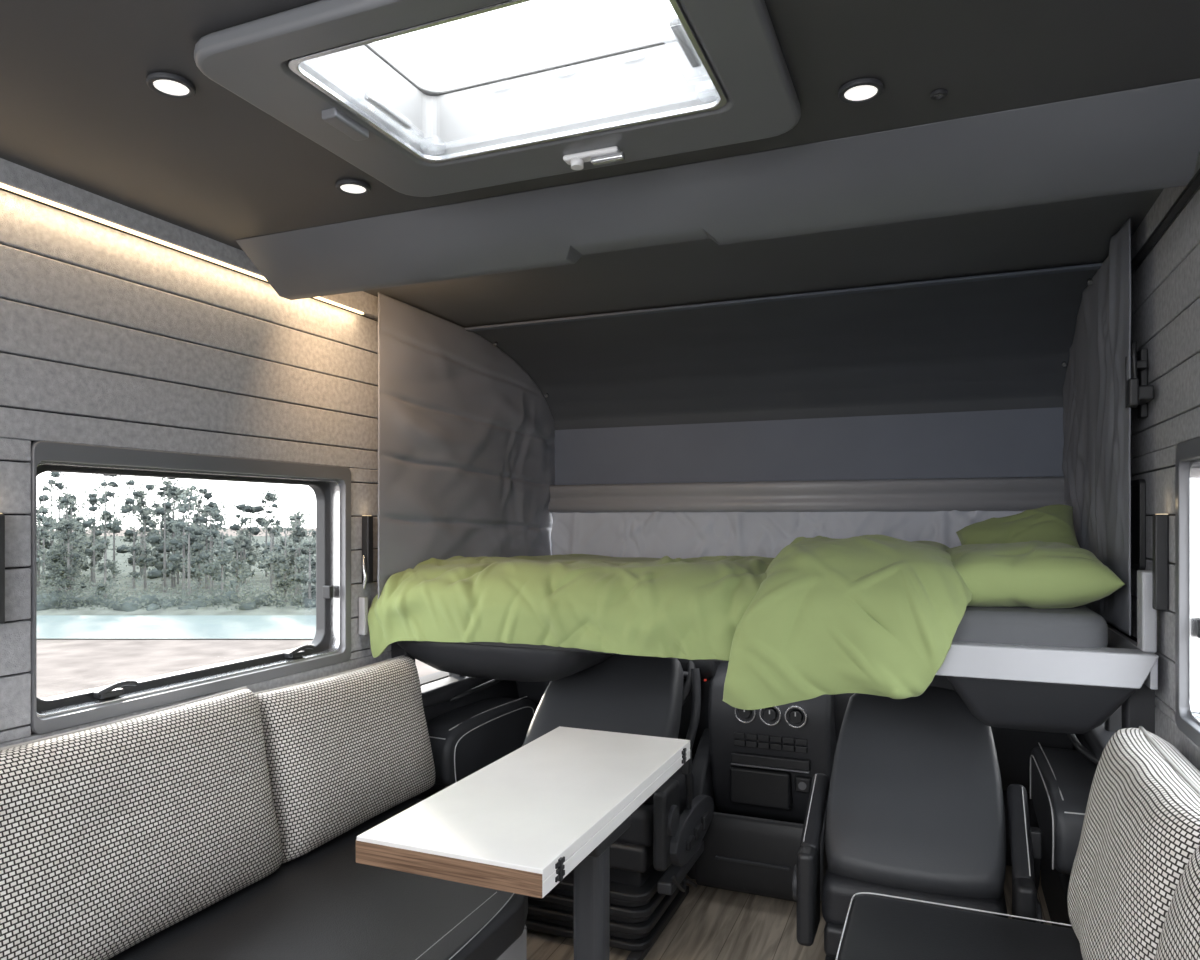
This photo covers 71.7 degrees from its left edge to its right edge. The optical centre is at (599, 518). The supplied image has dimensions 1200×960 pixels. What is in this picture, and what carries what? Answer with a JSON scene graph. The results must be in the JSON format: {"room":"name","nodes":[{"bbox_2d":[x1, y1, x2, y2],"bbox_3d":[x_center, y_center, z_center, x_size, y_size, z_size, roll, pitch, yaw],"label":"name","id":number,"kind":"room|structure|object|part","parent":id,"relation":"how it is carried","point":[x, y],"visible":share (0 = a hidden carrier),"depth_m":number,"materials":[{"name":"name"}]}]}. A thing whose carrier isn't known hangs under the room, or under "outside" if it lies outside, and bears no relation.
{"room":"vehicle interior","nodes":[
{"label":"vehicle interior","id":0,"kind":"room"},
{"bbox_2d":[0,188,448,734],"bbox_3d":[-1.255,0.270,1.653,0.080,2.160,5.300,0,0,22],"label":"shell","id":1,"kind":"object","parent":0,"point":[430,678],"visible":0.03,"depth_m":2.10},
{"bbox_2d":[26,441,350,734],"bbox_3d":[-0.999,0.142,2.175,0.056,0.609,0.992,0,0,22],"label":"frame","id":2,"kind":"object","parent":1,"relation":"attached to","point":[40,450],"visible":0.66,"depth_m":2.02,"materials":[{"name":"grey plastic"}]},
{"bbox_2d":[37,465,329,711],"bbox_3d":[-1.030,0.147,2.187,0.070,0.579,0.984,0,0,22],"label":"window","id":3,"kind":"structure","parent":2,"relation":"attached to","point":[321,641],"depth_m":2.29,"materials":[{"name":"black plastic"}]},
{"bbox_2d":[96,680,137,696],"bbox_3d":[-1.108,0.388,1.908,0.015,0.028,0.091,0,0,32],"label":"lever","id":4,"kind":"object","parent":3,"relation":"attached to","point":[128,682],"visible":1,"depth_m":1.90,"materials":[{"name":"black plastic"}]},
{"bbox_2d":[287,645,314,656],"bbox_3d":[-0.883,0.388,2.455,0.015,0.028,0.091,0,0,32],"label":"lever","id":5,"kind":"object","parent":3,"relation":"attached to","point":[303,647],"visible":1,"depth_m":2.45,"materials":[{"name":"black plastic"}]},
{"bbox_2d":[323,585,333,598],"bbox_3d":[-0.845,0.227,2.583,0.030,0.040,0.020,0,0,22],"label":"side latch","id":6,"kind":"object","parent":3,"relation":"attached to","point":[328,590],"visible":1,"depth_m":2.58,"materials":[{"name":"black plastic"}]},
{"bbox_2d":[37,461,340,718],"bbox_3d":[-1.014,0.147,2.169,0.043,0.543,0.962,0,0,22],"label":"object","id":7,"kind":"structure","parent":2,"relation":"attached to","point":[334,647],"depth_m":2.33,"materials":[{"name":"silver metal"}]},
{"bbox_2d":[0,158,377,320],"bbox_3d":[-1.201,-0.702,1.630,0.038,0.076,5.100,0,0,22],"label":"crown molding","id":8,"kind":"structure","parent":1,"relation":"attached to","point":[14,175],"depth_m":1.91,"materials":[{"name":"fabric"}]},
{"bbox_2d":[0,183,363,314],"bbox_3d":[-1.463,-0.660,0.970,0.009,0.006,3.680,0,0,22],"label":"strip light","id":9,"kind":"object","parent":8,"relation":"attached to","point":[4,186],"visible":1,"depth_m":1.93,"materials":[{"name":"white plastic"}]},
{"bbox_2d":[0,190,390,747],"bbox_3d":[-1.209,0.315,1.633,0.020,1.941,5.100,0,0,22],"label":"panels","id":10,"kind":"object","parent":1,"relation":"attached to","point":[74,290],"visible":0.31,"depth_m":1.96,"materials":[{"name":"fabric"}]},
{"bbox_2d":[0,513,4,623],"bbox_3d":[-1.186,0.097,1.626,0.027,0.217,0.028,0,0,22],"label":"wall lamp","id":11,"kind":"object","parent":10,"relation":"attached to","point":[2,516],"visible":1,"depth_m":1.63,"materials":[{"name":"black plastic"}]},
{"bbox_2d":[362,515,372,582],"bbox_3d":[-0.750,0.097,2.683,0.027,0.217,0.028,0,0,22],"label":"wall lamp","id":12,"kind":"object","parent":10,"relation":"attached to","point":[367,520],"visible":0.94,"depth_m":2.67,"materials":[{"name":"black plastic"}]},
{"bbox_2d":[359,556,1158,733],"bbox_3d":[0.473,0.331,2.817,2.180,0.427,1.270,0,0,22],"label":"bed","id":13,"kind":"object","parent":10,"relation":"attached to","point":[1055,670],"visible":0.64,"depth_m":2.02,"materials":[{"name":"plastic"}]},
{"bbox_2d":[367,534,971,709],"bbox_3d":[0.294,0.270,2.849,1.797,0.450,1.258,0,0,22],"label":"duvet","id":14,"kind":"object","parent":13,"relation":"on","point":[879,615],"visible":0.99,"depth_m":2.25,"materials":[{"name":"green fabric"}]},
{"bbox_2d":[956,504,1079,547],"bbox_3d":[1.312,0.095,2.596,0.360,0.283,0.281,0,0,17],"label":"bed pillow","id":15,"kind":"object","parent":13,"relation":"on","point":[1050,523],"visible":0.37,"depth_m":2.59,"materials":[{"name":"green fabric"}]},
{"bbox_3d":[0.484,0.281,2.840,2.012,0.107,1.100,0,0,22],"label":"mattress","id":16,"kind":"part","parent":13,"relation":"part of","materials":[{"name":"fabric"}]},
{"bbox_2d":[945,540,1124,608],"bbox_3d":[1.118,0.149,2.243,0.430,0.182,0.399,0,0,20],"label":"bed pillow","id":17,"kind":"object","parent":13,"relation":"on","point":[1032,574],"visible":0.77,"depth_m":2.09,"materials":[{"name":"green fabric"}]},
{"bbox_2d":[935,645,1158,688],"bbox_3d":[0.959,0.346,1.999,0.651,0.077,0.017,0,0,22],"label":"frame","id":18,"kind":"object","parent":13,"relation":"on","point":[1001,662],"depth_m":1.95,"materials":[{"name":"white metal"}]},
{"bbox_2d":[390,642,414,797],"bbox_3d":[-0.679,0.860,2.843,0.080,0.940,0.060,0,0,22],"label":"pillar","id":19,"kind":"structure","parent":1,"relation":"attached to","point":[396,650],"depth_m":2.81,"materials":[{"name":"plastic"}]},
{"bbox_2d":[415,680,518,799],"bbox_3d":[-0.457,0.995,3.395,0.070,0.670,1.170,0,0,22],"label":"panel","id":20,"kind":"object","parent":1,"relation":"attached to","point":[504,688],"visible":0.02,"depth_m":3.17,"materials":[{"name":"plastic"}]},
{"bbox_2d":[421,676,501,708],"bbox_3d":[-0.441,0.630,3.388,0.105,0.060,1.170,0,0,22],"label":"sill","id":21,"kind":"structure","parent":20,"relation":"on","point":[440,691],"depth_m":3.01,"materials":[{"name":"plastic"}]},
{"bbox_2d":[449,673,461,676],"bbox_3d":[-0.547,0.525,3.188,0.060,0.170,0.040,0,0,22],"label":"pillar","id":22,"kind":"structure","parent":21,"relation":"on","point":[450,674],"depth_m":3.17,"materials":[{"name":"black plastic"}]},
{"bbox_2d":[450,679,499,701],"bbox_3d":[-0.458,0.646,3.178,0.066,0.045,0.348,0,0,22],"label":"handle","id":23,"kind":"object","parent":21,"relation":"attached to","point":[494,681],"visible":0.84,"depth_m":3.09,"materials":[{"name":"black plastic"}]},
{"bbox_2d":[427,697,536,785],"bbox_3d":[-0.450,0.817,3.115,0.155,0.226,0.690,0,0,22],"label":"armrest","id":24,"kind":"object","parent":20,"relation":"attached to","point":[497,738],"visible":0.66,"depth_m":2.98,"materials":[{"name":"leather"}]},
{"bbox_2d":[454,706,534,781],"bbox_3d":[-0.378,0.817,3.082,0.004,0.166,0.599,0,0,22],"label":"stitch","id":25,"kind":"object","parent":24,"relation":"attached to","point":[527,706],"visible":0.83,"depth_m":2.92,"materials":[{"name":"grey fabric"}]},
{"bbox_2d":[449,696,526,730],"bbox_3d":[-0.394,0.556,3.369,0.207,0.323,1.170,0,0,22],"label":"door","id":26,"kind":"structure","parent":1,"relation":"attached to","point":[525,696],"depth_m":3.11,"materials":[{"name":"black plastic"}]},
{"bbox_2d":[0,0,1199,250],"bbox_3d":[-0.544,-0.755,0.332,2.400,0.090,3.400,0,0,22],"label":"ceiling","id":27,"kind":"structure","parent":0,"point":[78,108],"depth_m":1.36,"materials":[{"name":"paint"}]},
{"bbox_2d":[146,72,195,98],"bbox_3d":[-0.698,-0.705,1.353,0.072,0.010,0.072,0,0,22],"label":"recessed light","id":28,"kind":"object","parent":27,"relation":"attached to","point":[170,85],"visible":1,"depth_m":1.35,"materials":[{"name":"plastic"}]},
{"bbox_2d":[335,179,370,195],"bbox_3d":[-0.525,-0.705,1.767,0.072,0.010,0.072,0,0,22],"label":"recessed light","id":29,"kind":"object","parent":27,"relation":"attached to","point":[353,187],"visible":1,"depth_m":1.76,"materials":[{"name":"plastic"}]},
{"bbox_2d":[194,0,800,196],"bbox_3d":[-0.134,-0.767,1.347,0.830,0.225,0.590,0,0,22],"label":"skylight","id":30,"kind":"object","parent":27,"relation":"attached to","point":[425,98],"visible":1,"depth_m":1.44,"materials":[{"name":"plastic"}]},
{"bbox_3d":[-0.015,-0.673,1.540,0.110,0.011,0.027,0,0,22],"label":"latch plate","id":31,"kind":"part","parent":30,"relation":"part of","materials":[{"name":"white plastic"}]},
{"bbox_3d":[0.014,-0.662,1.525,0.065,0.014,0.016,0,0,22],"label":"latch handle","id":32,"kind":"part","parent":30,"relation":"part of","materials":[{"name":"silver metal"}]},
{"bbox_2d":[236,78,1199,299],"bbox_3d":[0.068,-0.657,1.812,2.075,0.106,0.198,0,0,22],"label":"fascia","id":33,"kind":"object","parent":27,"relation":"attached to","point":[1145,138],"visible":1,"depth_m":1.67,"materials":[{"name":"plastic"}]},
{"bbox_2d":[838,78,883,103],"bbox_3d":[0.430,-0.705,1.369,0.072,0.010,0.072,0,0,22],"label":"recessed light","id":34,"kind":"object","parent":27,"relation":"attached to","point":[861,90],"visible":1,"depth_m":1.36,"materials":[{"name":"plastic"}]},
{"bbox_2d":[930,89,947,100],"bbox_3d":[0.564,-0.706,1.382,0.028,0.008,0.028,0,0,22],"label":"ceiling sensor","id":35,"kind":"object","parent":27,"relation":"attached to","point":[939,94],"visible":1,"depth_m":1.38,"materials":[{"name":"black plastic"}]},
{"bbox_2d":[364,188,1163,327],"bbox_3d":[0.465,-0.764,2.783,2.400,0.072,1.900,0,0,22],"label":"ceiling","id":36,"kind":"structure","parent":0,"point":[1079,231],"depth_m":2.38,"materials":[{"name":"plastic"}]},
{"bbox_2d":[465,263,1101,512],"bbox_3d":[0.606,-0.375,3.114,2.150,0.693,0.820,0,0,22],"label":"lining","id":37,"kind":"object","parent":36,"relation":"attached to","point":[940,394],"visible":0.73,"depth_m":3.24,"materials":[{"name":"fabric"}]},
{"bbox_2d":[378,292,555,598],"bbox_3d":[-0.453,-0.197,3.260,0.048,1.054,1.315,0,0,22],"label":"curtain","id":38,"kind":"object","parent":37,"relation":"hanging from","point":[466,436],"visible":0.82,"depth_m":3.05,"materials":[{"name":"fabric"}]},
{"bbox_3d":[0.457,-0.717,2.751,2.130,0.010,0.035,0,0,22],"label":"seam rail","id":39,"kind":"part","parent":37,"relation":"part of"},
{"bbox_3d":[0.606,-0.568,3.114,2.150,0.308,0.780,0,0,22],"label":"curved panel","id":40,"kind":"part","parent":37,"relation":"part of","materials":[{"name":"fabric"}]},
{"bbox_2d":[551,510,1022,558],"bbox_3d":[0.736,0.128,3.430,2.071,0.346,0.037,0,0,22],"label":"curtain","id":41,"kind":"object","parent":37,"relation":"hanging from","point":[683,535],"visible":0.42,"depth_m":3.52,"materials":[{"name":"fabric"}]},
{"bbox_3d":[0.740,-0.093,3.437,2.130,0.128,0.080,0,0,22],"label":"curtain rail","id":42,"kind":"part","parent":37,"relation":"part of","materials":[{"name":"grey metal"}]},
{"bbox_3d":[0.757,-0.272,3.479,2.150,0.283,0.030,0,0,22],"label":"panel","id":43,"kind":"part","parent":37,"relation":"part of","materials":[{"name":"grey fabric"}]},
{"bbox_2d":[1062,218,1130,635],"bbox_3d":[1.491,-0.221,2.538,0.035,1.003,1.170,0,0,22],"label":"curtain","id":44,"kind":"object","parent":37,"relation":"hanging from","point":[1096,464],"visible":0.76,"depth_m":2.28,"materials":[{"name":"fabric"}]},
{"bbox_2d":[527,865,1051,959],"bbox_3d":[-0.183,1.380,1.211,2.400,0.060,5.300,0,0,22],"label":"floor","id":45,"kind":"structure","parent":0,"point":[711,923],"depth_m":2.71,"materials":[{"name":"brown wood"}]},
{"bbox_2d":[108,798,527,959],"bbox_3d":[-0.905,1.108,1.237,0.836,0.483,2.799,0,0,22],"label":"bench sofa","id":46,"kind":"object","parent":45,"relation":"on","point":[321,903],"visible":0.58,"depth_m":1.82,"materials":[{"name":"leather"}]},
{"bbox_2d":[0,687,282,959],"bbox_3d":[-1.009,0.652,1.724,0.247,0.452,0.806,0,0,22],"label":"sofa cushion","id":47,"kind":"object","parent":46,"relation":"on","point":[114,834],"visible":1,"depth_m":1.66,"materials":[{"name":"grey fabric"}]},
{"bbox_2d":[254,655,435,863],"bbox_3d":[-0.731,0.660,2.404,0.240,0.428,0.667,0,0,22],"label":"sofa cushion","id":48,"kind":"object","parent":46,"relation":"on","point":[344,749],"visible":0.88,"depth_m":2.26,"materials":[{"name":"grey fabric"}]},
{"bbox_2d":[356,726,689,959],"bbox_3d":[-0.107,0.975,1.913,0.400,0.750,0.904,0,0,22],"label":"dining table","id":49,"kind":"object","parent":45,"relation":"on","point":[555,805],"visible":1,"depth_m":1.75,"materials":[{"name":"white laminate"}]},
{"bbox_3d":[-0.018,1.015,1.846,0.074,0.650,0.070,0,0,22],"label":"post","id":50,"kind":"part","parent":49,"relation":"part of","materials":[{"name":"plastic"}]},
{"bbox_2d":[522,654,713,959],"bbox_3d":[0.025,0.899,2.837,0.663,0.902,0.566,0,0,22],"label":"seat","id":51,"kind":"object","parent":45,"relation":"on","point":[650,862],"visible":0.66,"depth_m":2.68,"materials":[{"name":"leather"}]},
{"bbox_3d":[0.024,0.694,2.869,0.506,0.493,0.508,0,0,22],"label":"backrest","id":52,"kind":"part","parent":51,"relation":"part of","materials":[{"name":"leather"}]},
{"bbox_3d":[0.014,1.135,2.844,0.400,0.150,0.370,0,0,22],"label":"frame","id":53,"kind":"part","parent":51,"relation":"part of","materials":[{"name":"black plastic"}]},
{"bbox_3d":[0.201,1.337,2.756,0.038,0.025,0.550,0,0,22],"label":"floor rail","id":54,"kind":"part","parent":51,"relation":"part of","materials":[{"name":"metal"}]},
{"bbox_2d":[516,659,1072,901],"bbox_3d":[0.642,0.887,3.214,2.060,0.906,0.705,0,0,22],"label":"dashboard","id":55,"kind":"object","parent":45,"relation":"on","point":[758,767],"visible":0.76,"depth_m":2.95,"materials":[{"name":"plastic"}]},
{"bbox_2d":[682,660,695,704],"bbox_3d":[0.154,0.580,3.159,0.337,0.378,0.356,0,0,-26],"label":"steering wheel","id":56,"kind":"object","parent":55,"relation":"attached to","point":[687,688],"visible":0.05,"depth_m":3.06,"materials":[{"name":"black plastic"}]},
{"bbox_2d":[678,659,720,680],"bbox_3d":[0.236,0.527,3.305,0.520,0.186,0.308,0,0,22],"label":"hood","id":57,"kind":"object","parent":55,"relation":"attached to","point":[709,670],"depth_m":3.09,"materials":[{"name":"black plastic"}]},
{"bbox_3d":[0.525,0.695,2.995,0.048,0.048,0.042,0,0,22],"label":"knob","id":58,"kind":"part","parent":55,"relation":"part of","materials":[{"name":"black plastic"}]},
{"bbox_2d":[730,765,792,809],"bbox_3d":[0.587,0.973,3.027,0.220,0.135,0.075,0,0,22],"label":"tray","id":59,"kind":"object","parent":55,"relation":"on","point":[751,785],"depth_m":2.99,"materials":[{"name":"black plastic"}]},
{"bbox_3d":[0.608,0.695,2.961,0.048,0.048,0.042,0,0,22],"label":"knob","id":60,"kind":"part","parent":55,"relation":"part of","materials":[{"name":"black plastic"}]},
{"bbox_3d":[0.691,0.695,2.926,0.048,0.048,0.042,0,0,22],"label":"knob","id":61,"kind":"part","parent":55,"relation":"part of","materials":[{"name":"black plastic"}]},
{"bbox_2d":[795,775,810,792],"bbox_3d":[0.728,0.943,2.969,0.055,0.055,0.075,0,0,22],"label":"socket","id":62,"kind":"object","parent":55,"relation":"attached to","point":[802,782],"depth_m":2.94,"materials":[{"name":"black plastic"}]},
{"bbox_2d":[792,686,1043,959],"bbox_3d":[0.878,0.924,2.288,0.603,0.853,0.601,0,0,22],"label":"seat","id":63,"kind":"object","parent":45,"relation":"on","point":[915,805],"visible":0.64,"depth_m":2.17,"materials":[{"name":"leather"}]},
{"bbox_3d":[0.599,0.823,2.313,0.048,0.163,0.282,0,0,22],"label":"armrest","id":64,"kind":"part","parent":63,"relation":"part of","materials":[{"name":"leather"}]},
{"bbox_3d":[0.878,0.741,2.321,0.446,0.488,0.541,0,0,22],"label":"backrest","id":65,"kind":"part","parent":63,"relation":"part of","materials":[{"name":"leather"}]},
{"bbox_3d":[1.066,0.803,2.108,0.048,0.201,0.261,0,0,22],"label":"armrest","id":66,"kind":"part","parent":63,"relation":"part of","materials":[{"name":"leather"}]},
{"bbox_2d":[835,892,1082,959],"bbox_3d":[0.395,1.107,0.611,0.666,0.485,2.630,0,0,22],"label":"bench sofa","id":67,"kind":"object","parent":45,"relation":"on","point":[874,928],"visible":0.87,"depth_m":1.74,"materials":[{"name":"leather"}]},
{"bbox_2d":[1067,726,1199,959],"bbox_3d":[0.998,0.658,1.503,0.225,0.428,0.646,0,0,22],"label":"sofa cushion","id":68,"kind":"object","parent":67,"relation":"on","point":[1140,832],"visible":0.94,"depth_m":1.42,"materials":[{"name":"grey fabric"}]},
{"bbox_2d":[1155,845,1199,959],"bbox_3d":[0.750,0.658,0.903,0.234,0.437,0.647,0,0,22],"label":"sofa cushion","id":69,"kind":"object","parent":67,"relation":"on","point":[1179,939],"visible":1,"depth_m":1.09,"materials":[{"name":"grey fabric"}]},
{"bbox_2d":[692,756,1040,869],"bbox_3d":[0.807,0.270,3.615,2.400,2.160,0.100,0,0,22],"label":"panel","id":70,"kind":"object","parent":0,"point":[1032,816],"visible":0.02,"depth_m":3.24,"materials":[{"name":"plastic"}]},
{"bbox_2d":[1064,812,1084,814],"bbox_3d":[1.225,0.739,2.074,0.115,0.005,0.005,0,0,22],"label":"stitch end","id":71,"kind":"object","parent":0,"point":[1064,812],"depth_m":2.09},
{"bbox_2d":[1107,472,1174,641],"bbox_3d":[0.890,0.270,0.769,0.080,2.160,5.300,0,0,22],"label":"shell","id":72,"kind":"object","parent":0,"point":[1127,635],"visible":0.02,"depth_m":2.33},
{"bbox_2d":[1038,743,1063,799],"bbox_3d":[1.486,0.556,2.595,0.207,0.323,1.170,0,0,22],"label":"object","id":73,"kind":"structure","parent":72,"relation":"attached to","point":[1038,743],"depth_m":2.37,"materials":[{"name":"black plastic"}]},
{"bbox_2d":[1073,734,1097,764],"bbox_3d":[1.550,0.995,2.568,0.070,0.670,1.170,0,0,22],"label":"panel","id":74,"kind":"object","parent":72,"relation":"attached to","point":[1080,738],"visible":0.02,"depth_m":2.69,"materials":[{"name":"plastic"}]},
{"bbox_2d":[1041,838,1072,928],"bbox_3d":[1.431,1.175,2.504,0.100,0.250,0.880,0,0,22],"label":"bin","id":75,"kind":"object","parent":74,"relation":"attached to","point":[1055,884],"visible":0.21,"depth_m":2.56,"materials":[{"name":"black plastic"}]},
{"bbox_2d":[1031,747,1096,874],"bbox_3d":[1.348,0.817,2.374,0.155,0.226,0.690,0,0,22],"label":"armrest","id":76,"kind":"object","parent":74,"relation":"attached to","point":[1074,773],"visible":0.58,"depth_m":2.22,"materials":[{"name":"leather"}]},
{"bbox_2d":[1030,755,1053,868],"bbox_3d":[1.274,0.817,2.402,0.004,0.166,0.599,0,0,22],"label":"stitch","id":77,"kind":"object","parent":76,"relation":"attached to","point":[1031,756],"visible":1,"depth_m":2.17,"materials":[{"name":"grey fabric"}]},
{"bbox_2d":[1081,722,1115,760],"bbox_3d":[1.534,0.630,2.575,0.105,0.060,1.170,0,0,22],"label":"sill","id":78,"kind":"structure","parent":72,"relation":"attached to","point":[1097,738],"depth_m":2.30,"materials":[{"name":"plastic"}]},
{"bbox_2d":[1067,733,1098,763],"bbox_3d":[1.398,0.646,2.414,0.066,0.045,0.348,0,0,22],"label":"handle","id":79,"kind":"object","parent":78,"relation":"attached to","point":[1072,737],"visible":0.48,"depth_m":2.31,"materials":[{"name":"black plastic"}]},
{"bbox_2d":[1105,705,1121,731],"bbox_3d":[1.469,0.525,2.358,0.060,0.170,0.040,0,0,22],"label":"pillar","id":80,"kind":"structure","parent":78,"relation":"on","point":[1113,723],"depth_m":2.34,"materials":[{"name":"black plastic"}]},
{"bbox_2d":[1122,683,1156,733],"bbox_3d":[1.319,0.860,2.020,0.080,0.940,0.060,0,0,22],"label":"pillar","id":81,"kind":"structure","parent":72,"relation":"attached to","point":[1138,710],"depth_m":2.00,"materials":[{"name":"plastic"}]},
{"bbox_2d":[1125,189,1199,770],"bbox_3d":[0.812,0.315,0.801,0.088,1.941,5.100,0,0,22],"label":"panels","id":82,"kind":"object","parent":72,"relation":"attached to","point":[1165,287],"depth_m":1.89,"materials":[{"name":"fabric"}]},
{"bbox_2d":[1131,479,1145,569],"bbox_3d":[1.389,0.015,2.159,0.014,0.230,0.190,0,0,22],"label":"control panel","id":83,"kind":"object","parent":82,"relation":"attached to","point":[1138,487],"visible":0.59,"depth_m":2.08,"materials":[{"name":"black plastic"}]},
{"bbox_3d":[1.301,-0.340,2.011,0.056,0.180,0.174,0,0,27],"label":"wall bracket","id":84,"kind":"part","parent":82,"relation":"part of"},
{"bbox_3d":[1.347,-0.335,2.063,0.016,0.170,0.040,0,0,22],"label":"plate","id":85,"kind":"part","parent":82,"relation":"part of","materials":[{"name":"black plastic"}]},
{"bbox_3d":[1.319,-0.375,2.042,0.035,0.020,0.060,0,0,22],"label":"arm","id":86,"kind":"part","parent":82,"relation":"part of","materials":[{"name":"black plastic"}]},
{"bbox_3d":[1.297,-0.297,2.002,0.045,0.035,0.110,0,0,22],"label":"arm","id":87,"kind":"part","parent":82,"relation":"part of","materials":[{"name":"black plastic"}]},
{"bbox_2d":[1152,514,1168,609],"bbox_3d":[1.264,0.097,1.875,0.027,0.217,0.028,0,0,22],"label":"wall lamp","id":88,"kind":"object","parent":82,"relation":"attached to","point":[1160,522],"visible":1,"depth_m":1.86,"materials":[{"name":"black plastic"}]},
{"bbox_2d":[1131,168,1199,273],"bbox_3d":[0.633,-0.658,0.334,0.017,0.009,4.100,0,0,22],"label":"trim rail","id":89,"kind":"object","parent":82,"relation":"attached to","point":[1192,186],"visible":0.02,"depth_m":1.81,"materials":[{"name":"black plastic"}]},
{"bbox_2d":[1131,151,1199,275],"bbox_3d":[0.835,-0.702,0.792,0.038,0.076,5.100,0,0,22],"label":"crown molding","id":90,"kind":"structure","parent":72,"relation":"attached to","point":[1166,199],"depth_m":1.90,"materials":[{"name":"fabric"}]},
{"bbox_2d":[1175,436,1199,746],"bbox_3d":[1.076,0.142,1.321,0.056,0.609,0.992,0,0,22],"label":"frame","id":91,"kind":"object","parent":72,"relation":"attached to","point":[1187,451],"visible":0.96,"depth_m":1.76,"materials":[{"name":"grey plastic"}]},
{"bbox_2d":[1189,459,1199,724],"bbox_3d":[1.082,0.147,1.306,0.043,0.543,0.962,0,0,22],"label":"window","id":92,"kind":"structure","parent":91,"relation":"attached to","point":[1194,466],"depth_m":1.75,"materials":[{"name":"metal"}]},
{"bbox_3d":[1.106,0.148,1.307,0.070,0.579,0.984,0,0,22],"label":"window","id":93,"kind":"structure","parent":91,"relation":"attached to","visible":0},
{"bbox_2d":[1197,619,1199,637],"bbox_3d":[1.254,0.227,1.719,0.030,0.040,0.020,0,0,22],"label":"side latch","id":94,"kind":"object","parent":93,"relation":"attached to","point":[1198,620],"visible":1,"depth_m":1.72,"materials":[{"name":"black plastic"}]},
{"label":"outside","id":95,"kind":"structure","parent":0,"visible":0},
{"bbox_2d":[37,528,439,698],"bbox_3d":[7.615,2.150,18.494,320.000,0.001,280.000,0,0,22],"label":"ground","id":96,"kind":"structure","parent":95,"point":[64,666],"depth_m":12.99,"materials":[{"name":"beige sand"}]},
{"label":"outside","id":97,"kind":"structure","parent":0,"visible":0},
{"bbox_2d":[37,536,315,614],"bbox_3d":[-10.003,1.995,54.152,156.761,0.290,119.613,0,0,22],"label":"bank","id":98,"kind":"object","parent":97,"point":[272,610],"visible":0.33,"depth_m":23.04,"materials":[{"name":"green plant"}]},
{"bbox_2d":[37,472,315,611],"bbox_3d":[-14.828,-0.666,25.424,42.243,6.096,13.600,0,0,1],"label":"treeline","id":99,"kind":"object","parent":98,"relation":"on","point":[63,561],"visible":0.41,"depth_m":22.84,"materials":[{"name":"green plant"}]},
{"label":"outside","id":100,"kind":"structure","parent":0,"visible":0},
{"bbox_2d":[37,615,315,638],"bbox_3d":[-9.860,2.130,16.742,130.981,0.001,56.271,0,0,22],"label":"lake water","id":101,"kind":"structure","parent":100,"point":[48,626],"depth_m":16.62,"materials":[{"name":"blue liquid"}]}
]}

